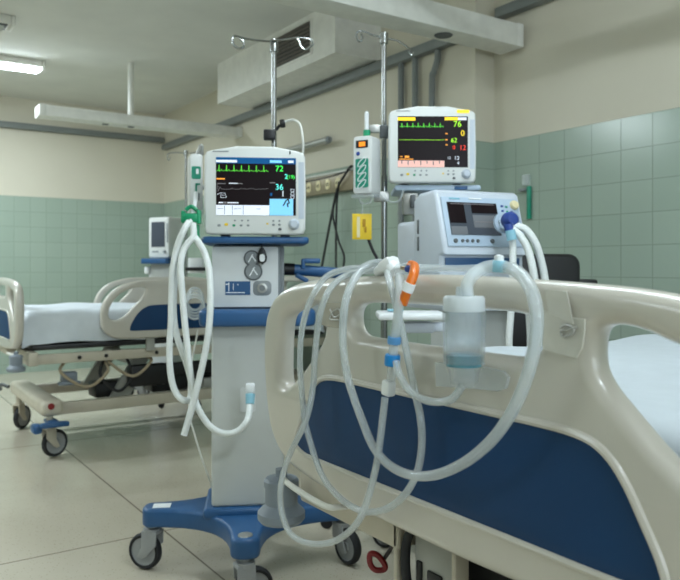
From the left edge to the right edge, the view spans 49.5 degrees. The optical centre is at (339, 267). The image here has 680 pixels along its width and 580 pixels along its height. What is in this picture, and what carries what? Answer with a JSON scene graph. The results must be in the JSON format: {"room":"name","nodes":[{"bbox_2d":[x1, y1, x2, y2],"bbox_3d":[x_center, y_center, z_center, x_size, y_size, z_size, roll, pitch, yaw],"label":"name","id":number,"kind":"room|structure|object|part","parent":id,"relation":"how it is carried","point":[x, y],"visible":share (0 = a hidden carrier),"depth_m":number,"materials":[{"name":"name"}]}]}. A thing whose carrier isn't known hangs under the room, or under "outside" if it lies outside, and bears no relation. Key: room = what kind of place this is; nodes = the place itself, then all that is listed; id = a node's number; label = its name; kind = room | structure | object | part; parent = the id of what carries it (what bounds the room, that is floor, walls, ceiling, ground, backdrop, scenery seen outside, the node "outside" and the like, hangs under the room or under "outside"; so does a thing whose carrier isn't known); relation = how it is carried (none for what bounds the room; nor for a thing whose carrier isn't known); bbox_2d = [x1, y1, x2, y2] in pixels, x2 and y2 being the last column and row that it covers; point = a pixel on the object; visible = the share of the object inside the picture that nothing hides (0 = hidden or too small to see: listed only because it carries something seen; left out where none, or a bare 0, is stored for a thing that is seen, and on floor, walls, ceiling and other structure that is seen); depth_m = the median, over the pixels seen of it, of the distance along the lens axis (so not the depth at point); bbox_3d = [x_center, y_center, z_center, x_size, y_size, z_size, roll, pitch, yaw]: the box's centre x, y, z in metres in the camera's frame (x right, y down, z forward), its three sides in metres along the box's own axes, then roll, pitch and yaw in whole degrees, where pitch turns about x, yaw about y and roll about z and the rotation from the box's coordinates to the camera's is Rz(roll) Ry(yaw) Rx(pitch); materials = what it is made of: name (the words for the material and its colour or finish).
{"room":"hospital room","nodes":[
{"label":"hospital room","id":0,"kind":"room"},
{"bbox_2d":[0,96,163,373],"bbox_3d":[-4.760,-0.325,6.513,6.550,2.750,0.280,0,0,-34],"label":"wall","id":1,"kind":"structure","parent":0,"point":[76,211],"depth_m":7.67,"materials":[{"name":"beige paint"}]},
{"bbox_2d":[0,121,164,142],"bbox_3d":[-4.647,-1.415,6.381,6.490,0.060,0.062,0,0,-34],"label":"pipe","id":2,"kind":"object","parent":1,"relation":"attached to","point":[3,124],"visible":1,"depth_m":7.66,"materials":[{"name":"grey metal"}]},
{"bbox_2d":[0,0,312,114],"bbox_3d":[-1.629,-1.750,2.159,6.900,0.100,11.000,0,0,-34],"label":"ceiling","id":3,"kind":"structure","parent":0,"point":[176,48],"depth_m":5.64,"materials":[{"name":"paint"}]},
{"bbox_2d":[0,14,14,31],"bbox_3d":[-2.751,-1.656,4.693,1.248,0.088,0.170,0,0,-34],"label":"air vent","id":4,"kind":"object","parent":3,"relation":"attached to","point":[7,22],"visible":1,"depth_m":4.96,"materials":[{"name":"white metal"}]},
{"bbox_2d":[0,54,44,72],"bbox_3d":[-2.978,-1.659,5.769,1.248,0.083,0.170,0,0,-34],"label":"ceiling lamp","id":5,"kind":"object","parent":3,"relation":"attached to","point":[6,62],"visible":1,"depth_m":5.97,"materials":[{"name":"white paint"}]},
{"bbox_2d":[0,62,39,72],"bbox_3d":[-2.978,-1.632,5.769,1.180,0.030,0.130,0,0,-34],"label":"diffuser","id":6,"kind":"object","parent":5,"relation":"attached to","point":[31,67],"depth_m":5.98,"materials":[{"name":"white plastic"}]},
{"bbox_2d":[35,62,241,139],"bbox_3d":[-1.631,-1.433,6.191,1.718,0.535,0.176,0,0,-34],"label":"gantry","id":7,"kind":"object","parent":3,"relation":"hanging from","point":[42,111],"visible":1,"depth_m":6.10,"materials":[{"name":"white metal"}]},
{"bbox_3d":[-1.734,-1.476,6.122,0.050,0.447,0.049,0,0,-34],"label":"hanger rod","id":8,"kind":"part","parent":7,"relation":"part of","materials":[{"name":"white paint"}]},
{"bbox_2d":[218,12,380,108],"bbox_3d":[-0.382,-1.535,5.523,0.392,0.330,1.780,0,0,-34],"label":"air duct","id":9,"kind":"object","parent":3,"relation":"attached to","point":[244,79],"visible":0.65,"depth_m":5.16,"materials":[{"name":"white paint"}]},
{"bbox_2d":[274,18,312,69],"bbox_3d":[-0.335,-1.545,5.125,0.026,0.240,0.524,0,0,-34],"label":"grille","id":10,"kind":"object","parent":9,"relation":"attached to","point":[290,54],"depth_m":5.09,"materials":[{"name":"black plastic"}]},
{"bbox_2d":[265,0,523,54],"bbox_3d":[-0.821,-1.447,2.893,4.270,0.506,0.176,0,0,-34],"label":"ceiling beam","id":11,"kind":"structure","parent":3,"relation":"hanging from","point":[425,18],"depth_m":3.67,"materials":[{"name":"white paint"}]},
{"bbox_2d":[434,32,452,38],"bbox_3d":[0.533,-1.198,3.801,0.096,0.008,0.096,0,0,-34],"label":"socket","id":12,"kind":"object","parent":11,"relation":"attached to","point":[437,35],"depth_m":3.79,"materials":[{"name":"grey plastic"}]},
{"bbox_2d":[185,258,205,272],"bbox_3d":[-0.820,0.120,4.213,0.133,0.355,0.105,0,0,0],"label":"wall outlet","id":13,"kind":"object","parent":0,"point":[195,265],"visible":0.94,"depth_m":4.18,"materials":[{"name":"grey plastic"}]},
{"bbox_2d":[0,365,414,579],"bbox_3d":[-1.629,1.100,2.159,6.900,0.100,11.000,0,0,-34],"label":"floor","id":14,"kind":"structure","parent":0,"point":[76,513],"depth_m":3.32,"materials":[{"name":"tile"}]},
{"bbox_2d":[0,275,326,456],"bbox_3d":[-1.171,0.552,4.921,2.110,0.995,1.102,0,0,-34],"label":"hospital bed","id":15,"kind":"object","parent":14,"relation":"on","point":[148,318],"visible":0.57,"depth_m":4.34,"materials":[{"name":"beige plastic"}]},
{"bbox_3d":[-2.003,0.319,4.340,0.010,0.159,0.770,0,0,-34],"label":"blue panel","id":16,"kind":"part","parent":15,"relation":"part of","materials":[{"name":"plastic"}]},
{"bbox_3d":[-2.200,0.778,4.816,0.128,0.059,0.040,0,0,40],"label":"brake lever","id":17,"kind":"part","parent":15,"relation":"part of","materials":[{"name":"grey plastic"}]},
{"bbox_3d":[-2.108,0.495,4.661,0.050,0.074,0.330,0,0,-34],"label":"rail","id":18,"kind":"part","parent":15,"relation":"part of","materials":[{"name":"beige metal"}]},
{"bbox_3d":[-1.988,0.258,4.350,0.045,0.405,1.054,0,0,-34],"label":"footboard","id":19,"kind":"part","parent":15,"relation":"part of","materials":[{"name":"beige plastic"}]},
{"bbox_3d":[-1.746,0.495,4.121,0.050,0.074,0.330,0,0,-34],"label":"rail","id":20,"kind":"part","parent":15,"relation":"part of","materials":[{"name":"beige metal"}]},
{"bbox_3d":[-1.346,0.792,5.238,1.760,0.066,0.045,0,0,-34],"label":"rail","id":21,"kind":"part","parent":15,"relation":"part of","materials":[{"name":"beige metal"}]},
{"bbox_3d":[-1.605,0.647,4.968,0.250,0.245,0.030,0,0,-34],"label":"lift arm","id":22,"kind":"part","parent":15,"relation":"part of","materials":[{"name":"grey metal"}]},
{"bbox_3d":[-1.397,0.730,4.506,0.240,0.090,0.160,0,0,-34],"label":"motor","id":23,"kind":"part","parent":15,"relation":"part of","materials":[{"name":"black plastic"}]},
{"bbox_3d":[-1.270,0.647,4.470,0.250,0.245,0.030,0,0,-34],"label":"lift arm","id":24,"kind":"part","parent":15,"relation":"part of","materials":[{"name":"grey metal"}]},
{"bbox_3d":[-1.283,0.239,5.395,1.022,0.347,0.040,0,0,-34],"label":"rail","id":25,"kind":"part","parent":15,"relation":"part of","materials":[{"name":"beige plastic"}]},
{"bbox_3d":[-0.940,0.239,4.481,1.022,0.347,0.040,0,0,-34],"label":"rail","id":26,"kind":"part","parent":15,"relation":"part of","materials":[{"name":"beige plastic"}]},
{"bbox_3d":[-0.930,0.291,4.466,0.691,0.151,0.008,0,0,-34],"label":"blue panel","id":27,"kind":"part","parent":15,"relation":"part of","materials":[{"name":"plastic"}]},
{"bbox_2d":[22,302,323,348],"bbox_3d":[-1.159,0.338,4.906,1.940,0.213,0.891,0,0,-34],"label":"mattress","id":28,"kind":"object","parent":15,"relation":"on","point":[73,321],"visible":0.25,"depth_m":4.17,"materials":[{"name":"white fabric"}]},
{"bbox_3d":[-0.923,0.792,4.607,1.760,0.066,0.045,0,0,-34],"label":"rail","id":29,"kind":"part","parent":15,"relation":"part of","materials":[{"name":"beige metal"}]},
{"bbox_3d":[-0.892,0.505,4.579,1.900,0.055,0.030,0,0,-34],"label":"frame","id":30,"kind":"part","parent":15,"relation":"part of","materials":[{"name":"beige metal"}]},
{"bbox_3d":[-0.304,0.258,5.480,0.045,0.405,1.054,0,0,-34],"label":"headboard","id":31,"kind":"part","parent":15,"relation":"part of","materials":[{"name":"beige plastic"}]},
{"bbox_2d":[134,258,201,393],"bbox_3d":[-1.481,0.485,6.254,0.533,1.130,0.502,0,0,-22],"label":"trolley","id":32,"kind":"object","parent":14,"relation":"on","point":[160,267],"visible":0.16,"depth_m":6.19,"materials":[{"name":"blue plastic"}]},
{"bbox_2d":[141,258,177,263],"bbox_3d":[-1.495,-0.058,6.250,0.280,0.045,0.280,0,0,23],"label":"shelf","id":33,"kind":"object","parent":32,"relation":"attached to","point":[144,260],"depth_m":6.11,"materials":[{"name":"blue plastic"}]},
{"bbox_2d":[149,217,181,257],"bbox_3d":[-1.486,-0.255,6.265,0.225,0.345,0.185,0,0,29],"label":"patient monitor","id":34,"kind":"object","parent":32,"relation":"on","point":[163,231],"visible":0.92,"depth_m":6.19,"materials":[{"name":"white plastic"}]},
{"bbox_2d":[158,150,203,407],"bbox_3d":[-1.194,0.063,5.747,0.508,1.975,0.485,0,0,0],"label":"stand","id":35,"kind":"object","parent":14,"relation":"on","point":[185,153],"visible":0.31,"depth_m":5.71,"materials":[{"name":"metal"}]},
{"bbox_2d":[129,35,361,579],"bbox_3d":[-0.322,0.099,2.602,0.614,1.903,0.596,0,0,43],"label":"cart","id":36,"kind":"object","parent":14,"relation":"on","point":[246,289],"visible":0.91,"depth_m":2.50,"materials":[{"name":"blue plastic"}]},
{"bbox_2d":[188,144,203,215],"bbox_3d":[-0.402,-0.316,2.698,0.300,0.269,0.092,0,0,-16],"label":"pump","id":37,"kind":"object","parent":36,"relation":"attached to","point":[195,161],"visible":0.73,"depth_m":2.62,"materials":[{"name":"white plastic"}]},
{"bbox_3d":[-0.472,0.502,2.528,0.096,0.582,0.032,0,0,-26],"label":"power cord","id":38,"kind":"part","parent":36,"relation":"part of","materials":[{"name":"white plastic"}]},
{"bbox_2d":[166,191,254,436],"bbox_3d":[-0.417,0.138,2.366,0.271,0.791,0.177,0,0,20],"label":"hose","id":39,"kind":"object","parent":36,"relation":"hanging from","point":[176,271],"visible":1,"depth_m":2.35,"materials":[{"name":"white plastic"}]},
{"bbox_3d":[-0.321,0.030,2.503,0.222,0.205,0.008,0,0,-6],"label":"plate","id":40,"kind":"part","parent":36,"relation":"part of","materials":[{"name":"white plastic"}]},
{"bbox_3d":[-0.311,0.445,2.494,0.052,0.082,0.002,0,0,-6],"label":"socket plate","id":41,"kind":"part","parent":36,"relation":"part of","materials":[{"name":"plastic"}]},
{"bbox_2d":[204,146,305,236],"bbox_3d":[-0.287,-0.253,2.503,0.335,0.297,0.192,0,0,-6],"label":"patient monitor","id":42,"kind":"object","parent":36,"relation":"on","point":[249,190],"visible":1,"depth_m":2.43,"materials":[{"name":"white plastic"}]},
{"bbox_3d":[-0.193,-0.201,2.437,0.078,0.055,0.001,0,0,-6],"label":"trend panel","id":43,"kind":"part","parent":42,"relation":"part of","materials":[{"name":"blue glass"}]},
{"bbox_3d":[-0.151,-0.144,2.432,0.036,0.036,0.022,0,0,-6],"label":"knob","id":44,"kind":"part","parent":42,"relation":"part of","materials":[{"name":"white plastic"}]},
{"bbox_2d":[202,236,308,246],"bbox_3d":[-0.297,-0.092,2.608,0.356,0.023,0.340,0,0,-6],"label":"shelf","id":45,"kind":"object","parent":36,"relation":"attached to","point":[215,241],"depth_m":2.45,"materials":[{"name":"blue plastic"}]},
{"bbox_2d":[199,306,315,326],"bbox_3d":[-0.289,0.166,2.599,0.385,0.055,0.360,0,0,-6],"label":"shelf","id":46,"kind":"object","parent":36,"relation":"attached to","point":[224,316],"depth_m":2.42,"materials":[{"name":"blue plastic"}]},
{"bbox_2d":[257,244,266,263],"bbox_3d":[-0.263,-0.052,2.494,0.034,0.081,0.016,0,0,-6],"label":"tag","id":47,"kind":"object","parent":36,"relation":"hanging from","point":[262,256],"visible":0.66,"depth_m":2.49,"materials":[{"name":"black plastic"}]},
{"bbox_3d":[-0.264,0.068,2.505,0.062,0.050,0.003,0,0,-6],"label":"oval plate","id":48,"kind":"part","parent":36,"relation":"part of","materials":[{"name":"grey plastic"}]},
{"bbox_3d":[-0.218,-0.522,2.691,0.039,0.041,0.034,0,0,-6],"label":"clamp knob","id":49,"kind":"part","parent":36,"relation":"part of","materials":[{"name":"black plastic"}]},
{"bbox_2d":[285,119,303,153],"bbox_3d":[-0.172,-0.385,2.674,0.092,0.319,0.041,0,0,21],"label":"cable","id":50,"kind":"object","parent":36,"relation":"attached to","point":[288,120],"visible":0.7,"depth_m":2.67,"materials":[{"name":"white plastic"}]},
{"bbox_3d":[-0.066,0.013,2.605,0.206,0.055,0.043,0,0,0],"label":"arm","id":51,"kind":"part","parent":36,"relation":"part of","materials":[{"name":"blue plastic"}]},
{"bbox_2d":[320,30,413,530],"bbox_3d":[0.174,0.061,2.922,0.508,1.978,0.485,0,0,0],"label":"stand","id":52,"kind":"object","parent":14,"relation":"on","point":[383,197],"visible":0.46,"depth_m":2.89,"materials":[{"name":"metal"}]},
{"bbox_2d":[354,111,379,195],"bbox_3d":[0.161,-0.425,2.844,0.213,0.363,0.126,0,0,29],"label":"pump","id":53,"kind":"object","parent":52,"relation":"attached to","point":[366,147],"visible":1,"depth_m":2.82,"materials":[{"name":"white plastic"}]},
{"bbox_2d":[352,214,371,239],"bbox_3d":[0.085,-0.185,2.860,0.076,0.148,0.011,0,0,0],"label":"tag","id":54,"kind":"object","parent":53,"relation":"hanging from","point":[361,223],"visible":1,"depth_m":2.86,"materials":[{"name":"yellow paper"}]},
{"bbox_2d":[363,219,366,231],"bbox_3d":[0.095,-0.164,2.856,0.016,0.051,0.001,0,0,0],"label":"print","id":55,"kind":"object","parent":54,"relation":"attached to","point":[364,220],"depth_m":2.86},
{"bbox_2d":[367,240,378,258],"bbox_3d":[0.131,-0.036,2.880,0.062,0.205,0.012,0,0,0],"label":"cable","id":56,"kind":"object","parent":54,"relation":"hanging from","point":[369,241],"visible":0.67,"depth_m":2.88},
{"bbox_3d":[0.138,-0.546,2.900,0.070,0.030,0.022,0,0,0],"label":"clamp arm","id":57,"kind":"part","parent":53,"relation":"part of","materials":[{"name":"metal"}]},
{"bbox_2d":[373,185,506,547],"bbox_3d":[0.352,0.366,2.710,0.739,1.368,0.750,0,0,-22],"label":"cart","id":58,"kind":"object","parent":14,"relation":"on","point":[496,320],"visible":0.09,"depth_m":2.59,"materials":[{"name":"grey plastic"}]},
{"bbox_2d":[376,309,441,319],"bbox_3d":[0.226,0.147,2.380,0.267,0.031,0.254,0,0,-34],"label":"tray","id":59,"kind":"object","parent":58,"relation":"on","point":[388,314],"depth_m":2.30,"materials":[{"name":"white plastic"}]},
{"bbox_3d":[0.286,0.194,2.428,0.161,0.036,0.095,0,0,0],"label":"tray arm","id":60,"kind":"part","parent":58,"relation":"part of"},
{"bbox_2d":[388,106,475,184],"bbox_3d":[0.350,-0.466,2.874,0.335,0.297,0.192,0,0,-1],"label":"patient monitor","id":61,"kind":"object","parent":58,"relation":"on","point":[427,144],"visible":0.99,"depth_m":2.80,"materials":[{"name":"white plastic"}]},
{"bbox_2d":[457,110,468,112],"bbox_3d":[0.467,-0.595,2.801,0.046,0.012,0.002,0,0,-1],"label":"light","id":62,"kind":"object","parent":61,"relation":"on","point":[458,111],"depth_m":2.80,"materials":[{"name":"yellow plastic"}]},
{"bbox_3d":[0.479,-0.357,2.791,0.036,0.036,0.022,0,0,-1],"label":"knob","id":63,"kind":"part","parent":61,"relation":"part of","materials":[{"name":"white plastic"}]},
{"bbox_2d":[391,185,480,195],"bbox_3d":[0.374,-0.307,2.940,0.330,0.022,0.240,0,0,0],"label":"shelf","id":64,"kind":"object","parent":58,"relation":"attached to","point":[399,190],"depth_m":2.82,"materials":[{"name":"plastic"}]},
{"bbox_3d":[0.469,0.125,2.660,0.360,0.040,0.360,0,0,-22],"label":"plate","id":65,"kind":"part","parent":58,"relation":"part of","materials":[{"name":"white plastic"}]},
{"bbox_2d":[398,190,525,276],"bbox_3d":[0.432,-0.084,2.684,0.342,0.376,0.378,0,0,-22],"label":"ventilator","id":66,"kind":"object","parent":58,"relation":"on","point":[451,232],"visible":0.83,"depth_m":2.53,"materials":[{"name":"grey plastic"}]},
{"bbox_2d":[417,220,418,250],"bbox_3d":[0.277,-0.116,2.615,0.003,0.110,0.012,0,0,-22],"label":"vent","id":67,"kind":"object","parent":66,"relation":"attached to","point":[417,220],"depth_m":2.61,"materials":[{"name":"grey plastic"}]},
{"bbox_3d":[0.396,-0.188,2.501,0.064,0.071,0.023,0,0,-22],"label":"screen panel","id":68,"kind":"part","parent":66,"relation":"part of","materials":[{"name":"black glass"}]},
{"bbox_3d":[0.403,-0.127,2.484,0.062,0.029,0.010,0,0,-22],"label":"screen panel","id":69,"kind":"part","parent":66,"relation":"part of","materials":[{"name":"grey plastic"}]},
{"bbox_3d":[0.502,-0.159,2.534,0.101,0.044,0.015,0,0,-22],"label":"screen panel","id":70,"kind":"part","parent":66,"relation":"part of","materials":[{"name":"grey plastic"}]},
{"bbox_3d":[0.497,-0.205,2.547,0.103,0.035,0.012,0,0,-22],"label":"screen panel","id":71,"kind":"part","parent":66,"relation":"part of","materials":[{"name":"black glass"}]},
{"bbox_2d":[493,212,548,345],"bbox_3d":[0.609,0.100,2.439,0.159,0.577,0.136,0,0,-15],"label":"hose","id":72,"kind":"object","parent":66,"relation":"attached to","point":[513,228],"visible":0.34,"depth_m":2.41,"materials":[{"name":"white plastic"}]},
{"bbox_2d":[257,275,679,579],"bbox_3d":[0.966,0.530,1.682,2.110,1.040,1.102,0,0,-34],"label":"hospital bed","id":73,"kind":"object","parent":14,"relation":"on","point":[580,485],"visible":0.8,"depth_m":0.99,"materials":[{"name":"beige plastic"}]},
{"bbox_2d":[329,308,339,320],"bbox_3d":[-0.015,0.082,1.309,0.007,0.047,0.087,0,0,-34],"label":"bolt","id":74,"kind":"object","parent":73,"relation":"attached to","point":[332,312],"visible":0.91,"depth_m":1.29,"materials":[{"name":"metal"}]},
{"bbox_3d":[0.028,0.450,1.421,0.050,0.074,0.330,0,0,-34],"label":"rail","id":75,"kind":"part","parent":73,"relation":"part of","materials":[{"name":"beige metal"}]},
{"bbox_3d":[0.069,0.541,1.360,0.040,0.042,0.011,0,0,0],"label":"release handle","id":76,"kind":"part","parent":73,"relation":"part of","materials":[{"name":"red plastic"}]},
{"bbox_3d":[0.092,0.504,1.333,0.012,0.073,0.073,0,0,-15],"label":"pull rod","id":77,"kind":"part","parent":73,"relation":"part of","materials":[{"name":"black plastic"}]},
{"bbox_3d":[0.107,0.560,1.286,0.030,0.300,0.010,0,0,-34],"label":"post","id":78,"kind":"part","parent":73,"relation":"part of","materials":[{"name":"beige metal"}]},
{"bbox_2d":[277,254,543,547],"bbox_3d":[0.101,0.236,1.144,0.125,0.512,0.636,0,0,-34],"label":"breathing circuit","id":79,"kind":"object","parent":73,"relation":"hanging from","point":[390,267],"visible":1,"depth_m":1.10,"materials":[{"name":"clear plastic"}]},
{"bbox_3d":[0.190,0.560,1.163,0.030,0.300,0.010,0,0,-34],"label":"post","id":80,"kind":"part","parent":73,"relation":"part of","materials":[{"name":"beige metal"}]},
{"bbox_2d":[442,287,485,387],"bbox_3d":[0.163,0.090,0.968,0.057,0.130,0.056,0,0,-34],"label":"trap","id":81,"kind":"object","parent":73,"relation":"attached to","point":[464,313],"visible":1,"depth_m":0.95,"materials":[{"name":"plastic"}]},
{"bbox_3d":[0.163,0.041,0.968,0.054,0.032,0.054,0,0,-34],"label":"lid","id":82,"kind":"part","parent":81,"relation":"part of","materials":[{"name":"white plastic"}]},
{"bbox_2d":[446,312,481,387],"bbox_3d":[0.163,0.106,0.968,0.048,0.098,0.048,0,0,-34],"label":"jar","id":83,"kind":"object","parent":81,"relation":"on","point":[463,329],"depth_m":0.94,"materials":[{"name":"plastic"}]},
{"bbox_3d":[0.133,0.274,1.101,0.010,0.159,0.770,0,0,-34],"label":"blue panel","id":84,"kind":"part","parent":73,"relation":"part of","materials":[{"name":"plastic"}]},
{"bbox_2d":[543,289,585,357],"bbox_3d":[0.267,0.066,0.888,0.007,0.081,0.063,0,0,-34],"label":"plate","id":85,"kind":"object","parent":73,"relation":"attached to","point":[564,334],"visible":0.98,"depth_m":0.89,"materials":[{"name":"plastic"}]},
{"bbox_2d":[485,334,679,456],"bbox_3d":[0.986,0.292,1.672,1.940,0.216,0.901,0,0,-34],"label":"mattress","id":86,"kind":"object","parent":73,"relation":"on","point":[646,367],"visible":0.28,"depth_m":1.34,"materials":[{"name":"white fabric"}]},
{"bbox_2d":[513,254,597,346],"bbox_3d":[0.800,0.495,3.389,0.650,1.110,0.566,0,0,-6],"label":"office chair","id":87,"kind":"object","parent":14,"relation":"on","point":[560,267],"visible":0.06,"depth_m":3.13,"materials":[{"name":"black plastic"}]},
{"bbox_3d":[1.070,0.242,3.376,0.115,0.385,0.260,0,0,-6],"label":"armrest","id":88,"kind":"part","parent":87,"relation":"part of","materials":[{"name":"black plastic"}]},
{"bbox_2d":[164,0,493,370],"bbox_3d":[-0.532,-0.325,6.404,0.350,2.750,5.170,0,0,-34],"label":"wall","id":89,"kind":"structure","parent":0,"point":[464,78],"depth_m":5.19,"materials":[{"name":"beige paint"}]},
{"bbox_2d":[286,136,332,150],"bbox_3d":[-0.219,-0.920,5.536,0.097,0.054,0.600,0,0,-34],"label":"wall lamp","id":90,"kind":"object","parent":89,"relation":"attached to","point":[326,140],"visible":0.87,"depth_m":5.44,"materials":[{"name":"metal"}]},
{"bbox_2d":[162,39,456,150],"bbox_3d":[-0.607,-1.325,6.143,0.062,0.062,4.780,0,0,-34],"label":"pipe","id":91,"kind":"object","parent":89,"relation":"attached to","point":[424,49],"visible":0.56,"depth_m":5.27,"materials":[{"name":"grey metal"}]},
{"bbox_2d":[305,168,353,197],"bbox_3d":[-0.280,-0.612,5.652,0.070,0.144,1.400,0,0,-34],"label":"strip","id":92,"kind":"object","parent":89,"relation":"attached to","point":[326,186],"visible":0.59,"depth_m":5.30,"materials":[{"name":"beige plastic"}]},
{"bbox_2d":[306,183,310,192],"bbox_3d":[-0.234,-0.602,5.534,0.008,0.072,0.058,0,0,-34],"label":"socket","id":93,"kind":"object","parent":92,"relation":"attached to","point":[308,185],"depth_m":5.53,"materials":[{"name":"beige plastic"}]},
{"bbox_2d":[316,181,320,190],"bbox_3d":[-0.160,-0.602,5.423,0.008,0.072,0.058,0,0,-34],"label":"socket","id":94,"kind":"object","parent":92,"relation":"attached to","point":[318,183],"depth_m":5.41,"materials":[{"name":"beige plastic"}]},
{"bbox_2d":[325,179,329,189],"bbox_3d":[-0.088,-0.602,5.316,0.008,0.072,0.058,0,0,-34],"label":"socket","id":95,"kind":"object","parent":92,"relation":"attached to","point":[327,181],"depth_m":5.31,"materials":[{"name":"beige plastic"}]},
{"bbox_2d":[306,165,352,181],"bbox_3d":[-0.108,-0.675,5.357,0.024,0.063,0.715,0,0,-33],"label":"power cable","id":96,"kind":"object","parent":92,"relation":"on","point":[352,165],"visible":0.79,"depth_m":5.33,"materials":[{"name":"black plastic"}]},
{"bbox_2d":[321,165,351,266],"bbox_3d":[-0.092,0.115,5.197,0.124,1.635,0.470,0,0,-34],"label":"power cable","id":97,"kind":"object","parent":92,"relation":"hanging from","point":[350,166],"visible":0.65,"depth_m":5.23,"materials":[{"name":"black rubber"}]},
{"bbox_2d":[335,182,338,267],"bbox_3d":[-0.026,0.163,5.201,0.036,1.538,0.054,0,0,-34],"label":"power cable","id":98,"kind":"object","parent":92,"relation":"hanging from","point":[336,211],"visible":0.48,"depth_m":5.21,"materials":[{"name":"black rubber"}]},
{"bbox_2d":[335,177,339,187],"bbox_3d":[-0.016,-0.602,5.208,0.008,0.072,0.058,0,0,-34],"label":"socket","id":99,"kind":"object","parent":92,"relation":"attached to","point":[337,179],"depth_m":5.21,"materials":[{"name":"beige plastic"}]},
{"bbox_2d":[332,200,344,266],"bbox_3d":[-0.011,-0.059,5.123,0.015,0.838,0.156,0,0,-34],"label":"power cable","id":100,"kind":"object","parent":92,"relation":"hanging from","point":[334,202],"visible":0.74,"depth_m":5.14,"materials":[{"name":"black rubber"}]},
{"bbox_2d":[397,63,403,224],"bbox_3d":[0.391,-0.672,4.670,0.048,1.245,0.065,0,0,-34],"label":"conduit","id":101,"kind":"object","parent":89,"relation":"attached to","point":[400,65],"visible":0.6,"depth_m":4.65,"materials":[{"name":"grey plastic"}]},
{"bbox_2d":[412,57,417,220],"bbox_3d":[0.468,-0.672,4.556,0.048,1.245,0.065,0,0,-34],"label":"conduit","id":102,"kind":"object","parent":89,"relation":"attached to","point":[415,59],"visible":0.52,"depth_m":4.54,"materials":[{"name":"grey plastic"}]},
{"bbox_2d":[429,49,440,184],"bbox_3d":[0.567,-0.673,4.408,0.048,1.246,0.103,0,0,-34],"label":"conduit","id":103,"kind":"object","parent":89,"relation":"attached to","point":[437,59],"visible":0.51,"depth_m":4.40,"materials":[{"name":"grey plastic"}]},
{"bbox_2d":[494,0,679,340],"bbox_3d":[2.594,-0.325,1.878,0.200,2.750,5.830,0,0,-34],"label":"wall","id":104,"kind":"structure","parent":0,"point":[587,112],"depth_m":3.66,"materials":[{"name":"green tile"}]},
{"bbox_2d":[495,0,553,18],"bbox_3d":[2.203,-1.435,2.224,0.062,0.060,4.700,0,0,-34],"label":"pipe","id":105,"kind":"object","parent":104,"relation":"attached to","point":[515,7],"visible":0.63,"depth_m":4.03,"materials":[{"name":"grey metal"}]},
{"bbox_2d":[518,186,530,218],"bbox_3d":[1.011,-0.389,4.033,0.026,0.243,0.079,0,0,-34],"label":"holder","id":106,"kind":"object","parent":104,"relation":"attached to","point":[528,189],"visible":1,"depth_m":4.01,"materials":[{"name":"green plastic"}]}
]}

